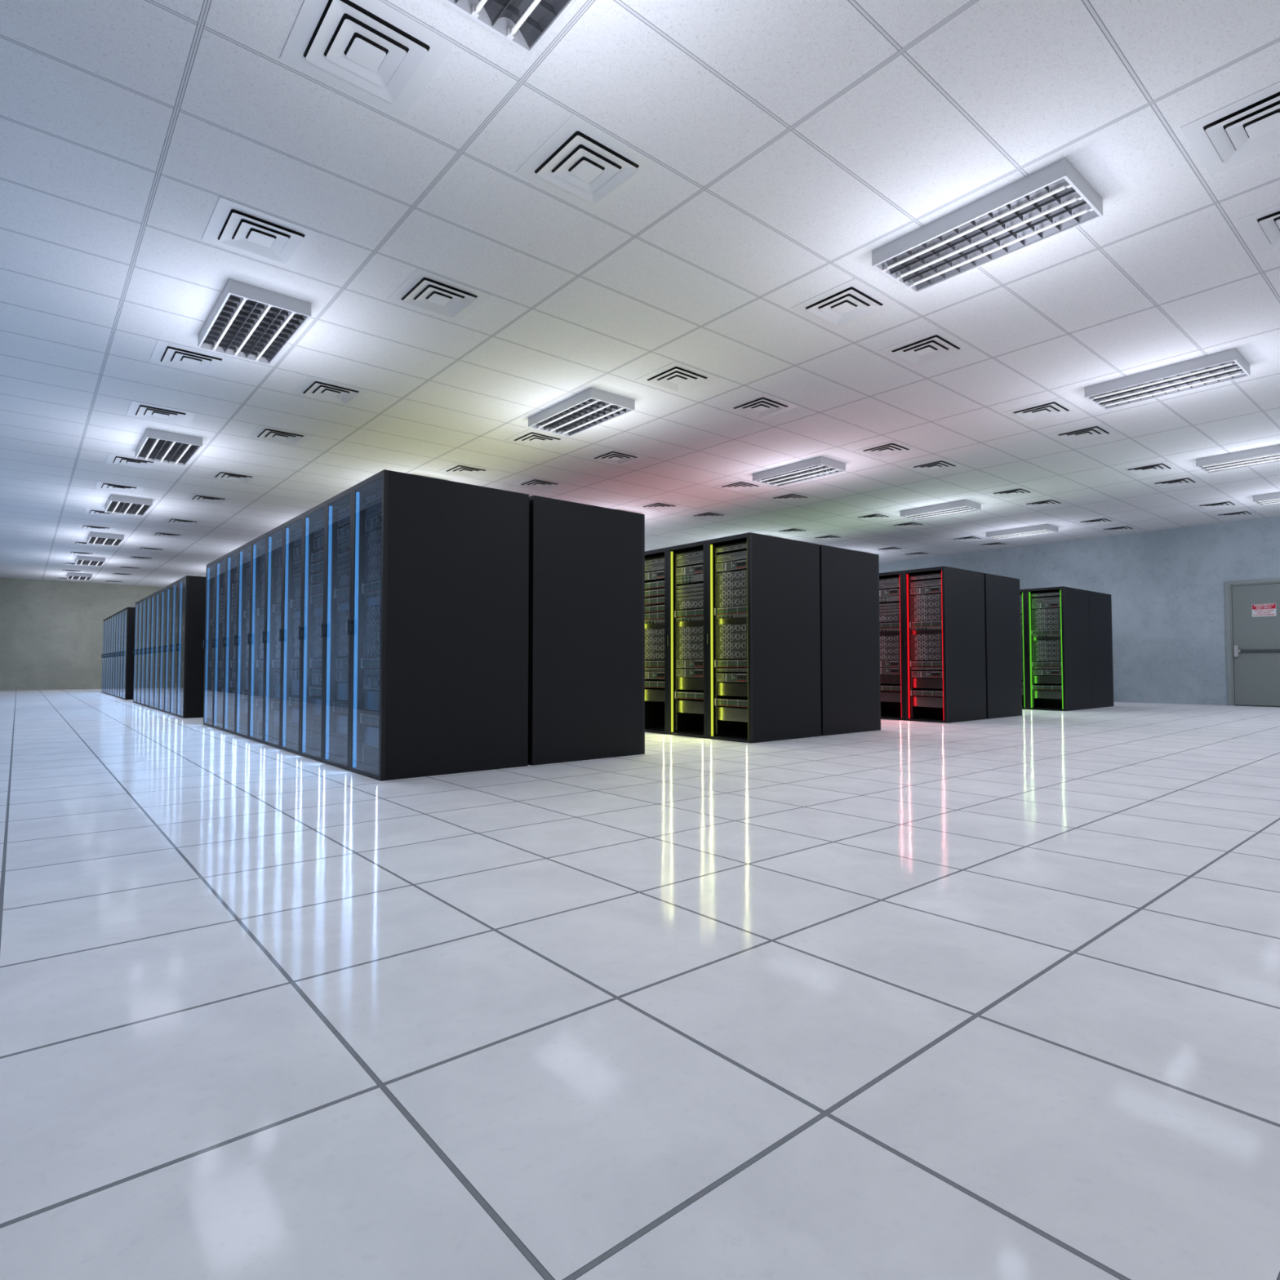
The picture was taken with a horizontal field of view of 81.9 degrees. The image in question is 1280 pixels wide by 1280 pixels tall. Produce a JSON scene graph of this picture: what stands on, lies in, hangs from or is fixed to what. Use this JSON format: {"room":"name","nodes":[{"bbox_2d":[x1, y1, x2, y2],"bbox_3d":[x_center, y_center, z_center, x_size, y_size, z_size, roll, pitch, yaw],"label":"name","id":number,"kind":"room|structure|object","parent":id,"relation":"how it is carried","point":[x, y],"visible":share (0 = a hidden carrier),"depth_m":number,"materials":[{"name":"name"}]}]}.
{"room":"server room","nodes":[
{"label":"server room","id":0,"kind":"room"},
{"bbox_2d":[0,577,164,690],"bbox_3d":[-13.868,0.006,30.221,19.800,3.700,0.150,2,-3,-40],"label":"wall","id":1,"kind":"structure","parent":0,"point":[51,631],"depth_m":25.07,"materials":[{"name":"grey paint"}]},
{"bbox_2d":[0,688,1279,1279],"bbox_3d":[-2.043,1.417,16.125,19.800,0.100,36.860,2,-3,-40],"label":"floor","id":2,"kind":"structure","parent":0,"point":[998,998],"depth_m":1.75,"materials":[{"name":"tile"}]},
{"bbox_2d":[114,611,119,697],"bbox_3d":[-13.234,0.391,19.672,1.224,2.207,0.646,2,-3,-40],"label":"rack","id":3,"kind":"object","parent":2,"relation":"on","point":[117,613],"visible":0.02,"depth_m":19.32,"materials":[{"name":"black metal"}]},
{"bbox_2d":[116,610,121,697],"bbox_3d":[-12.816,0.373,19.175,1.224,2.207,0.646,2,-3,-40],"label":"rack","id":4,"kind":"object","parent":2,"relation":"on","point":[120,611],"visible":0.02,"depth_m":18.82,"materials":[{"name":"black metal"}]},
{"bbox_2d":[119,608,124,698],"bbox_3d":[-12.397,0.356,18.678,1.224,2.207,0.646,2,-3,-40],"label":"rack","id":5,"kind":"object","parent":2,"relation":"on","point":[122,611],"visible":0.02,"depth_m":18.31,"materials":[{"name":"black paint"}]},
{"bbox_2d":[122,607,135,699],"bbox_3d":[-11.978,0.339,18.181,1.224,2.207,0.646,2,-3,-40],"label":"rack","id":6,"kind":"object","parent":2,"relation":"on","point":[129,612],"visible":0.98,"depth_m":17.62,"materials":[{"name":"black metal"}]},
{"bbox_2d":[133,600,138,702],"bbox_3d":[-10.561,0.280,16.500,1.224,2.207,0.646,2,-3,-40],"label":"rack","id":7,"kind":"object","parent":2,"relation":"on","point":[136,613],"visible":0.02,"depth_m":16.14,"materials":[{"name":"black metal"}]},
{"bbox_2d":[136,599,142,704],"bbox_3d":[-10.142,0.263,16.003,1.224,2.207,0.646,2,-3,-40],"label":"rack","id":8,"kind":"object","parent":2,"relation":"on","point":[140,602],"visible":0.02,"depth_m":15.64,"materials":[{"name":"black metal"}]},
{"bbox_2d":[140,596,146,706],"bbox_3d":[-9.723,0.246,15.506,1.224,2.207,0.646,2,-3,-40],"label":"rack","id":9,"kind":"object","parent":2,"relation":"on","point":[144,600],"visible":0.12,"depth_m":15.14,"materials":[{"name":"black paint"}]},
{"bbox_2d":[144,594,151,707],"bbox_3d":[-9.305,0.228,15.009,1.224,2.207,0.646,2,-3,-40],"label":"rack","id":10,"kind":"object","parent":2,"relation":"on","point":[148,597],"visible":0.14,"depth_m":14.76,"materials":[{"name":"black metal"}]},
{"bbox_2d":[148,591,155,708],"bbox_3d":[-8.886,0.211,14.512,1.224,2.207,0.646,2,-3,-40],"label":"rack","id":11,"kind":"object","parent":2,"relation":"on","point":[153,595],"visible":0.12,"depth_m":14.35,"materials":[{"name":"black metal"}]},
{"bbox_2d":[153,588,161,710],"bbox_3d":[-8.467,0.194,14.015,1.224,2.207,0.646,2,-3,-40],"label":"rack","id":12,"kind":"object","parent":2,"relation":"on","point":[158,593],"visible":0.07,"depth_m":13.86,"materials":[{"name":"black paint"}]},
{"bbox_2d":[158,586,166,711],"bbox_3d":[-8.049,0.176,13.518,1.224,2.207,0.646,2,-3,-40],"label":"rack","id":13,"kind":"object","parent":2,"relation":"on","point":[163,597],"visible":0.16,"depth_m":13.36,"materials":[{"name":"black paint"}]},
{"bbox_2d":[164,582,173,714],"bbox_3d":[-7.630,0.159,13.021,1.224,2.207,0.646,2,-3,-40],"label":"rack","id":14,"kind":"object","parent":2,"relation":"on","point":[169,588],"visible":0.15,"depth_m":12.87,"materials":[{"name":"black metal"}]},
{"bbox_2d":[169,579,179,715],"bbox_3d":[-7.211,0.142,12.525,1.224,2.207,0.646,2,-3,-40],"label":"rack","id":15,"kind":"object","parent":2,"relation":"on","point":[175,584],"visible":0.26,"depth_m":12.37,"materials":[{"name":"black metal"}]},
{"bbox_2d":[176,575,205,718],"bbox_3d":[-6.792,0.124,12.028,1.224,2.207,0.646,2,-3,-40],"label":"rack","id":16,"kind":"object","parent":2,"relation":"on","point":[192,589],"visible":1,"depth_m":11.51,"materials":[{"name":"black metal"}]},
{"bbox_2d":[202,560,215,727],"bbox_3d":[-5.350,0.065,10.316,1.224,2.207,0.646,2,-3,-40],"label":"rack","id":17,"kind":"object","parent":2,"relation":"on","point":[211,567],"visible":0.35,"depth_m":10.16,"materials":[{"name":"black metal"}]},
{"bbox_2d":[212,554,226,730],"bbox_3d":[-4.931,0.048,9.819,1.224,2.207,0.646,2,-3,-40],"label":"rack","id":18,"kind":"object","parent":2,"relation":"on","point":[220,562],"visible":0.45,"depth_m":9.66,"materials":[{"name":"black paint"}]},
{"bbox_2d":[222,547,238,734],"bbox_3d":[-4.513,0.030,9.322,1.224,2.207,0.646,2,-3,-40],"label":"rack","id":19,"kind":"object","parent":2,"relation":"on","point":[232,558],"visible":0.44,"depth_m":9.16,"materials":[{"name":"black paint"}]},
{"bbox_2d":[234,540,251,738],"bbox_3d":[-4.094,0.013,8.826,1.224,2.207,0.646,2,-3,-40],"label":"rack","id":20,"kind":"object","parent":2,"relation":"on","point":[244,576],"visible":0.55,"depth_m":8.66,"materials":[{"name":"black glass"}]},
{"bbox_2d":[247,532,266,743],"bbox_3d":[-3.675,-0.004,8.329,1.224,2.207,0.646,2,-3,-40],"label":"rack","id":21,"kind":"object","parent":2,"relation":"on","point":[258,584],"visible":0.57,"depth_m":8.16,"materials":[{"name":"glass"}]},
{"bbox_2d":[262,523,284,748],"bbox_3d":[-3.256,-0.021,7.832,1.224,2.207,0.646,2,-3,-40],"label":"rack","id":22,"kind":"object","parent":2,"relation":"on","point":[274,548],"visible":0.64,"depth_m":7.66,"materials":[{"name":"black glass"}]},
{"bbox_2d":[279,512,303,755],"bbox_3d":[-2.838,-0.039,7.335,1.224,2.207,0.646,2,-3,-40],"label":"rack","id":23,"kind":"object","parent":2,"relation":"on","point":[290,735],"visible":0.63,"depth_m":7.16,"materials":[{"name":"black glass"}]},
{"bbox_2d":[298,501,325,762],"bbox_3d":[-2.419,-0.056,6.838,1.224,2.207,0.646,2,-3,-40],"label":"rack","id":24,"kind":"object","parent":2,"relation":"on","point":[314,519],"visible":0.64,"depth_m":6.67,"materials":[{"name":"glass"}]},
{"bbox_2d":[321,486,352,770],"bbox_3d":[-2.000,-0.073,6.341,1.224,2.207,0.646,2,-3,-40],"label":"rack","id":25,"kind":"object","parent":2,"relation":"on","point":[339,508],"visible":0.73,"depth_m":6.16,"materials":[{"name":"black paint"}]},
{"bbox_2d":[347,469,528,781],"bbox_3d":[-1.582,-0.091,5.844,1.224,2.207,0.646,2,-3,-40],"label":"rack","id":26,"kind":"object","parent":2,"relation":"on","point":[437,627],"visible":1,"depth_m":5.60,"materials":[{"name":"black metal"}]},
{"bbox_2d":[365,490,382,504],"bbox_3d":[-1.898,-1.084,5.612,0.205,0.045,0.475,2,-3,-40],"label":"server","id":27,"kind":"object","parent":26,"relation":"on","point":[375,496],"depth_m":5.62,"materials":[{"name":"grey metal"}]},
{"bbox_2d":[528,495,644,765],"bbox_3d":[-0.623,-0.064,6.652,1.198,2.207,0.646,2,-3,-40],"label":"rack","id":28,"kind":"object","parent":2,"relation":"on","point":[586,605],"visible":0.91,"depth_m":6.35,"materials":[{"name":"black metal"}]},
{"bbox_2d":[644,547,666,734],"bbox_3d":[0.557,0.028,9.331,1.224,2.207,0.646,2,-3,-40],"label":"rack","id":29,"kind":"object","parent":2,"relation":"on","point":[655,560],"visible":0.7,"depth_m":9.00,"materials":[{"name":"black metal"}]},
{"bbox_2d":[666,540,706,738],"bbox_3d":[0.976,0.011,8.834,1.224,2.207,0.646,2,-3,-40],"label":"rack","id":30,"kind":"object","parent":2,"relation":"on","point":[686,669],"visible":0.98,"depth_m":8.59,"materials":[{"name":"black metal"}]},
{"bbox_2d":[676,551,703,559],"bbox_3d":[0.660,-0.983,8.601,0.205,0.045,0.475,2,-3,-40],"label":"server","id":31,"kind":"object","parent":30,"relation":"on","point":[691,554],"depth_m":8.53,"materials":[{"name":"grey metal"}]},
{"bbox_2d":[705,532,821,743],"bbox_3d":[1.395,-0.007,8.337,1.224,2.207,0.646,2,-3,-40],"label":"rack","id":32,"kind":"object","parent":2,"relation":"on","point":[762,635],"visible":1,"depth_m":8.08,"materials":[{"name":"black metal"}]},
{"bbox_2d":[716,543,746,553],"bbox_3d":[1.078,-1.000,8.104,0.205,0.045,0.475,2,-3,-40],"label":"server","id":33,"kind":"object","parent":32,"relation":"on","point":[735,548],"depth_m":8.08,"materials":[{"name":"grey metal"}]},
{"bbox_2d":[819,544,880,736],"bbox_3d":[2.349,0.020,9.140,1.198,2.207,0.646,2,-3,-40],"label":"rack","id":34,"kind":"object","parent":2,"relation":"on","point":[850,618],"visible":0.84,"depth_m":8.86,"materials":[{"name":"black metal"}]},
{"bbox_2d":[879,570,904,720],"bbox_3d":[4.114,0.100,11.486,1.224,2.207,0.646,2,-3,-40],"label":"rack","id":35,"kind":"object","parent":2,"relation":"on","point":[891,584],"visible":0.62,"depth_m":11.11,"materials":[{"name":"black metal"}]},
{"bbox_2d":[902,566,986,723],"bbox_3d":[4.533,0.083,10.990,1.224,2.207,0.646,2,-3,-40],"label":"rack","id":36,"kind":"object","parent":2,"relation":"on","point":[944,677],"visible":1,"depth_m":10.73,"materials":[{"name":"black metal"}]},
{"bbox_2d":[911,573,941,581],"bbox_3d":[4.216,-0.911,10.757,0.205,0.045,0.475,2,-3,-40],"label":"server","id":37,"kind":"object","parent":36,"relation":"on","point":[926,577],"depth_m":10.71,"materials":[{"name":"grey metal"}]},
{"bbox_2d":[983,573,1022,719],"bbox_3d":[5.497,0.110,11.802,1.198,2.207,0.646,2,-3,-40],"label":"rack","id":38,"kind":"object","parent":2,"relation":"on","point":[1002,593],"visible":0.52,"depth_m":11.52,"materials":[{"name":"black metal"}]},
{"bbox_2d":[1019,589,1027,709],"bbox_3d":[7.322,0.190,14.161,1.224,2.207,0.646,2,-3,-40],"label":"rack","id":39,"kind":"object","parent":2,"relation":"on","point":[1023,615],"visible":0.09,"depth_m":13.58,"materials":[{"name":"black metal"}]},
{"bbox_2d":[1025,586,1091,711],"bbox_3d":[7.740,0.173,13.664,1.224,2.207,0.646,2,-3,-40],"label":"rack","id":40,"kind":"object","parent":2,"relation":"on","point":[1058,630],"visible":1,"depth_m":13.40,"materials":[{"name":"black metal"}]},
{"bbox_2d":[1088,591,1113,708],"bbox_3d":[8.674,0.200,14.449,1.198,2.207,0.646,2,-3,-40],"label":"rack","id":41,"kind":"object","parent":2,"relation":"on","point":[1100,603],"visible":0.48,"depth_m":14.18,"materials":[{"name":"black metal"}]},
{"bbox_2d":[0,0,1279,586],"bbox_3d":[-2.045,-2.391,16.256,19.800,0.120,36.860,2,-3,-40],"label":"ceiling","id":42,"kind":"structure","parent":0,"point":[792,142],"depth_m":5.24,"materials":[{"name":"tile"}]},
{"bbox_2d":[75,555,105,566],"bbox_3d":[-14.944,-2.139,20.055,0.585,0.109,1.245,2,-3,-40],"label":"ceiling light","id":43,"kind":"object","parent":42,"relation":"attached to","point":[80,560],"visible":1,"depth_m":19.76,"materials":[{"name":"grey metal"}]},
{"bbox_2d":[86,531,124,546],"bbox_3d":[-12.019,-2.259,16.585,0.585,0.109,1.245,2,-3,-40],"label":"ceiling light","id":44,"kind":"object","parent":42,"relation":"attached to","point":[94,538],"visible":1,"depth_m":16.32,"materials":[{"name":"grey metal"}]},
{"bbox_2d":[94,480,142,493],"bbox_3d":[-8.460,-2.463,11.982,0.604,0.020,0.604,2,-3,-40],"label":"ceiling vent","id":45,"kind":"object","parent":42,"relation":"in","point":[100,485],"visible":1,"depth_m":11.95,"materials":[{"name":"white metal"}]},
{"bbox_2d":[104,494,152,516],"bbox_3d":[-9.095,-2.380,13.114,0.585,0.109,1.245,2,-3,-40],"label":"ceiling light","id":46,"kind":"object","parent":42,"relation":"attached to","point":[120,504],"visible":1,"depth_m":12.91,"materials":[{"name":"grey metal"}]},
{"bbox_2d":[105,453,159,470],"bbox_3d":[-7.194,-2.516,10.480,0.604,0.020,0.604,2,-3,-40],"label":"ceiling vent","id":47,"kind":"object","parent":42,"relation":"in","point":[113,459],"visible":0.96,"depth_m":10.47,"materials":[{"name":"white metal"}]},
{"bbox_2d":[125,400,195,426],"bbox_3d":[-5.506,-2.586,8.477,0.604,0.020,0.604,2,-3,-40],"label":"ceiling vent","id":48,"kind":"object","parent":42,"relation":"in","point":[136,409],"visible":1,"depth_m":8.45,"materials":[{"name":"white metal"}]},
{"bbox_2d":[134,428,202,466],"bbox_3d":[-6.170,-2.501,9.644,0.585,0.109,1.245,2,-3,-40],"label":"ceiling light","id":49,"kind":"object","parent":42,"relation":"attached to","point":[155,445],"visible":1,"depth_m":9.50,"materials":[{"name":"grey metal"}]},
{"bbox_2d":[148,340,234,377],"bbox_3d":[-4.240,-2.638,6.975,0.604,0.020,0.604,2,-3,-40],"label":"ceiling vent","id":50,"kind":"object","parent":42,"relation":"in","point":[171,354],"visible":1,"depth_m":6.94,"materials":[{"name":"white metal"}]},
{"bbox_2d":[185,493,231,504],"bbox_3d":[-7.484,-2.436,12.803,0.604,0.020,0.604,2,-3,-40],"label":"ceiling vent","id":51,"kind":"object","parent":42,"relation":"in","point":[196,497],"visible":1,"depth_m":12.77,"materials":[{"name":"white metal"}]},
{"bbox_2d":[208,469,260,484],"bbox_3d":[-6.218,-2.488,11.301,0.604,0.020,0.604,2,-3,-40],"label":"ceiling vent","id":52,"kind":"object","parent":42,"relation":"in","point":[217,474],"visible":1,"depth_m":11.27,"materials":[{"name":"white metal"}]},
{"bbox_2d":[197,278,311,364],"bbox_3d":[-3.246,-2.622,6.173,0.585,0.109,1.245,2,-3,-40],"label":"ceiling light","id":53,"kind":"object","parent":42,"relation":"attached to","point":[246,321],"visible":1,"depth_m":6.06,"materials":[{"name":"grey metal"}]},
{"bbox_2d":[200,196,321,270],"bbox_3d":[-2.553,-2.708,4.973,0.604,0.020,0.604,2,-3,-40],"label":"ceiling vent","id":54,"kind":"object","parent":42,"relation":"in","point":[232,225],"visible":1,"depth_m":4.94,"materials":[{"name":"white metal"}]},
{"bbox_2d":[248,425,312,446],"bbox_3d":[-4.530,-2.558,9.298,0.604,0.020,0.604,2,-3,-40],"label":"ceiling vent","id":55,"kind":"object","parent":42,"relation":"in","point":[264,433],"visible":1,"depth_m":9.27,"materials":[{"name":"white metal"}]},
{"bbox_2d":[292,376,369,406],"bbox_3d":[-3.265,-2.610,7.796,0.604,0.020,0.604,2,-3,-40],"label":"ceiling vent","id":56,"kind":"object","parent":42,"relation":"in","point":[312,387],"visible":1,"depth_m":7.77,"materials":[{"name":"white metal"}]},
{"bbox_2d":[280,0,454,118],"bbox_3d":[-1.287,-2.760,3.471,0.604,0.020,0.604,2,-3,-40],"label":"ceiling vent","id":57,"kind":"object","parent":42,"relation":"in","point":[370,50],"visible":1,"depth_m":3.45,"materials":[{"name":"white metal"}]},
{"bbox_2d":[386,268,492,322],"bbox_3d":[-1.577,-2.680,5.794,0.604,0.020,0.604,2,-3,-40],"label":"ceiling vent","id":58,"kind":"object","parent":42,"relation":"in","point":[425,291],"visible":1,"depth_m":5.76,"materials":[{"name":"white metal"}]},
{"bbox_2d":[438,462,493,477],"bbox_3d":[-2.579,-2.502,10.941,0.604,0.020,0.604,2,-3,-40],"label":"ceiling vent","id":59,"kind":"object","parent":42,"relation":"in","point":[457,468],"visible":1,"depth_m":10.92,"materials":[{"name":"white metal"}]},
{"bbox_2d":[442,0,576,54],"bbox_3d":[-0.321,-2.743,2.703,0.585,0.109,1.245,2,-3,-40],"label":"ceiling light","id":60,"kind":"object","parent":42,"relation":"attached to","point":[525,24],"visible":1,"depth_m":3.20,"materials":[{"name":"grey metal"}]},
{"bbox_2d":[504,428,569,448],"bbox_3d":[-1.313,-2.555,9.439,0.604,0.020,0.604,2,-3,-40],"label":"ceiling vent","id":61,"kind":"object","parent":42,"relation":"in","point":[531,437],"visible":1,"depth_m":9.41,"materials":[{"name":"white metal"}]},
{"bbox_2d":[513,477,565,490],"bbox_3d":[-1.603,-2.475,11.762,0.604,0.020,0.604,2,-3,-40],"label":"ceiling vent","id":62,"kind":"object","parent":42,"relation":"in","point":[533,482],"visible":1,"depth_m":11.73,"materials":[{"name":"white metal"}]},
{"bbox_2d":[528,386,635,436],"bbox_3d":[-0.682,-2.549,8.331,0.585,0.109,1.245,2,-3,-40],"label":"ceiling light","id":63,"kind":"object","parent":42,"relation":"attached to","point":[591,407],"visible":1,"depth_m":8.22,"materials":[{"name":"grey metal"}]},
{"bbox_2d":[514,114,659,213],"bbox_3d":[-0.311,-2.732,4.292,0.604,0.020,0.604,2,-3,-40],"label":"ceiling vent","id":64,"kind":"object","parent":42,"relation":"in","point":[580,162],"visible":1,"depth_m":4.26,"materials":[{"name":"white metal"}]},
{"bbox_2d":[585,448,646,466],"bbox_3d":[-0.338,-2.527,10.260,0.604,0.020,0.604,2,-3,-40],"label":"ceiling vent","id":65,"kind":"object","parent":42,"relation":"in","point":[612,456],"visible":1,"depth_m":10.23,"materials":[{"name":"white metal"}]},
{"bbox_2d":[635,501,682,511],"bbox_3d":[0.348,-2.419,13.405,0.604,0.020,0.604,2,-3,-40],"label":"ceiling vent","id":66,"kind":"object","parent":42,"relation":"in","point":[657,505],"visible":1,"depth_m":13.36,"materials":[{"name":"white metal"}]},
{"bbox_2d":[635,360,719,394],"bbox_3d":[0.374,-2.624,7.436,0.604,0.020,0.604,2,-3,-40],"label":"ceiling vent","id":67,"kind":"object","parent":42,"relation":"in","point":[676,377],"visible":1,"depth_m":7.41,"materials":[{"name":"white metal"}]},
{"bbox_2d":[687,511,729,519],"bbox_3d":[1.324,-2.392,14.226,0.604,0.020,0.604,2,-3,-40],"label":"ceiling vent","id":68,"kind":"object","parent":42,"relation":"in","point":[708,515],"visible":1,"depth_m":14.21,"materials":[{"name":"white metal"}]},
{"bbox_2d":[713,479,765,492],"bbox_3d":[1.614,-2.471,11.903,0.604,0.020,0.604,2,-3,-40],"label":"ceiling vent","id":69,"kind":"object","parent":42,"relation":"in","point":[739,486],"visible":1,"depth_m":11.88,"materials":[{"name":"white metal"}]},
{"bbox_2d":[722,392,799,419],"bbox_3d":[1.350,-2.597,8.258,0.604,0.020,0.604,2,-3,-40],"label":"ceiling vent","id":70,"kind":"object","parent":42,"relation":"in","point":[762,406],"visible":1,"depth_m":8.23,"materials":[{"name":"white metal"}]},
{"bbox_2d":[765,492,814,502],"bbox_3d":[2.590,-2.444,12.724,0.604,0.020,0.604,2,-3,-40],"label":"ceiling vent","id":71,"kind":"object","parent":42,"relation":"in","point":[789,497],"visible":1,"depth_m":12.70,"materials":[{"name":"white metal"}]},
{"bbox_2d":[752,456,845,487],"bbox_3d":[2.323,-2.464,10.860,0.585,0.109,1.245,2,-3,-40],"label":"ceiling light","id":72,"kind":"object","parent":42,"relation":"attached to","point":[820,466],"visible":1,"depth_m":10.73,"materials":[{"name":"grey metal"}]},
{"bbox_2d":[790,278,897,329],"bbox_3d":[1.640,-2.677,5.934,0.604,0.020,0.604,2,-3,-40],"label":"ceiling vent","id":73,"kind":"object","parent":42,"relation":"in","point":[851,301],"visible":1,"depth_m":5.91,"materials":[{"name":"white metal"}]},
{"bbox_2d":[850,512,895,520],"bbox_3d":[4.541,-2.388,14.367,0.604,0.020,0.604,2,-3,-40],"label":"ceiling vent","id":74,"kind":"object","parent":42,"relation":"in","point":[875,516],"visible":1,"depth_m":14.33,"materials":[{"name":"white metal"}]},
{"bbox_2d":[854,440,918,458],"bbox_3d":[3.302,-2.541,9.900,0.604,0.020,0.604,2,-3,-40],"label":"ceiling vent","id":75,"kind":"object","parent":42,"relation":"in","point":[893,447],"visible":1,"depth_m":9.88,"materials":[{"name":"white metal"}]},
{"bbox_2d":[878,328,973,368],"bbox_3d":[2.616,-2.649,6.756,0.604,0.020,0.604,2,-3,-40],"label":"ceiling vent","id":76,"kind":"object","parent":42,"relation":"in","point":[937,344],"visible":1,"depth_m":6.73,"materials":[{"name":"white metal"}]},
{"bbox_2d":[904,457,964,474],"bbox_3d":[4.277,-2.514,10.722,0.604,0.020,0.604,2,-3,-40],"label":"ceiling vent","id":77,"kind":"object","parent":42,"relation":"in","point":[940,464],"visible":1,"depth_m":10.69,"materials":[{"name":"white metal"}]},
{"bbox_2d":[900,499,981,520],"bbox_3d":[5.493,-2.374,13.529,0.585,0.109,1.245,2,-3,-40],"label":"ceiling light","id":78,"kind":"object","parent":42,"relation":"attached to","point":[962,506],"visible":1,"depth_m":13.39,"materials":[{"name":"grey metal"}]},
{"bbox_2d":[871,157,1102,293],"bbox_3d":[2.243,-2.670,4.861,0.585,0.109,1.245,2,-3,-40],"label":"ceiling light","id":79,"kind":"object","parent":42,"relation":"attached to","point":[1055,199],"visible":1,"depth_m":4.75,"materials":[{"name":"grey metal"}]},
{"bbox_2d":[986,486,1037,498],"bbox_3d":[6.229,-2.458,12.364,0.604,0.020,0.604,2,-3,-40],"label":"ceiling vent","id":80,"kind":"object","parent":42,"relation":"in","point":[1020,491],"visible":1,"depth_m":12.34,"materials":[{"name":"white metal"}]},
{"bbox_2d":[986,524,1058,540],"bbox_3d":[8.147,-2.298,15.763,0.585,0.109,1.245,2,-3,-40],"label":"ceiling light","id":81,"kind":"object","parent":42,"relation":"attached to","point":[1042,529],"visible":1,"depth_m":15.61,"materials":[{"name":"grey metal"}]},
{"bbox_2d":[1002,397,1080,423],"bbox_3d":[4.567,-2.594,8.398,0.604,0.020,0.604,2,-3,-40],"label":"ceiling vent","id":82,"kind":"object","parent":42,"relation":"in","point":[1056,406],"visible":1,"depth_m":8.37,"materials":[{"name":"white metal"}]},
{"bbox_2d":[1018,497,1066,508],"bbox_3d":[7.205,-2.430,13.185,0.604,0.020,0.604,2,-3,-40],"label":"ceiling vent","id":83,"kind":"object","parent":42,"relation":"in","point":[1049,502],"visible":1,"depth_m":13.16,"materials":[{"name":"white metal"}]},
{"bbox_2d":[1048,422,1119,444],"bbox_3d":[5.543,-2.566,9.220,0.604,0.020,0.604,2,-3,-40],"label":"ceiling vent","id":84,"kind":"object","parent":42,"relation":"in","point":[1100,429],"visible":1,"depth_m":9.19,"materials":[{"name":"white metal"}]},
{"bbox_2d":[1119,460,1179,475],"bbox_3d":[7.495,-2.510,10.862,0.604,0.020,0.604,2,-3,-40],"label":"ceiling vent","id":85,"kind":"object","parent":42,"relation":"in","point":[1164,465],"visible":1,"depth_m":10.83,"materials":[{"name":"white metal"}]},
{"bbox_2d":[1084,347,1250,409],"bbox_3d":[5.247,-2.584,7.390,0.585,0.109,1.245,2,-3,-40],"label":"ceiling light","id":86,"kind":"object","parent":42,"relation":"attached to","point":[1228,365],"visible":1,"depth_m":7.29,"materials":[{"name":"grey metal"}]},
{"bbox_2d":[1147,475,1203,488],"bbox_3d":[8.470,-2.483,11.684,0.604,0.020,0.604,2,-3,-40],"label":"ceiling vent","id":87,"kind":"object","parent":42,"relation":"in","point":[1190,479],"visible":1,"depth_m":11.65,"materials":[{"name":"white metal"}]},
{"bbox_2d":[1192,499,1241,510],"bbox_3d":[10.422,-2.427,13.326,0.604,0.020,0.604,2,-3,-40],"label":"ceiling vent","id":88,"kind":"object","parent":42,"relation":"in","point":[1228,503],"visible":1,"depth_m":13.30,"materials":[{"name":"white metal"}]},
{"bbox_2d":[1179,81,1279,175],"bbox_3d":[3.328,-2.746,3.932,0.604,0.020,0.604,2,-3,-40],"label":"ceiling vent","id":89,"kind":"object","parent":42,"relation":"in","point":[1247,128],"visible":1,"depth_m":3.98,"materials":[{"name":"white metal"}]},
{"bbox_2d":[1210,509,1258,519],"bbox_3d":[11.398,-2.400,14.148,0.604,0.020,0.604,2,-3,-40],"label":"ceiling vent","id":90,"kind":"object","parent":42,"relation":"in","point":[1245,513],"visible":1,"depth_m":14.11,"materials":[{"name":"white metal"}]},
{"bbox_2d":[1195,444,1279,473],"bbox_3d":[8.418,-2.494,10.059,0.585,0.109,1.245,2,-3,-40],"label":"ceiling light","id":91,"kind":"object","parent":42,"relation":"attached to","point":[1270,454],"visible":1,"depth_m":10.12,"materials":[{"name":"grey metal"}]},
{"bbox_2d":[1237,204,1279,253],"bbox_3d":[4.303,-2.719,4.753,0.604,0.020,0.604,2,-3,-40],"label":"ceiling vent","id":92,"kind":"object","parent":42,"relation":"in","point":[1262,228],"visible":1,"depth_m":4.87,"materials":[{"name":"white metal"}]},
{"bbox_2d":[1253,491,1279,506],"bbox_3d":[11.072,-2.419,12.293,0.585,0.109,1.245,2,-3,-40],"label":"ceiling light","id":93,"kind":"object","parent":42,"relation":"attached to","point":[1269,499],"visible":1,"depth_m":12.52,"materials":[{"name":"grey metal"}]},
{"bbox_2d":[879,515,1279,705],"bbox_3d":[5.471,-0.269,22.516,0.150,3.700,36.560,2,-3,-40],"label":"wall","id":94,"kind":"structure","parent":0,"point":[1166,588],"depth_m":15.72,"materials":[{"name":"grey paint"}]},
{"bbox_2d":[1224,577,1279,706],"bbox_3d":[12.150,0.054,14.394,0.074,2.490,1.135,2,-3,-40],"label":"door","id":95,"kind":"structure","parent":94,"relation":"in","point":[1253,643],"depth_m":14.53,"materials":[{"name":"grey metal"}]},
{"bbox_2d":[1251,603,1276,617],"bbox_3d":[12.177,-0.583,14.405,0.005,0.245,0.365,2,-3,-40],"label":"warning sign","id":96,"kind":"object","parent":95,"relation":"attached to","point":[1269,609],"visible":1,"depth_m":14.40,"materials":[{"name":"white"}]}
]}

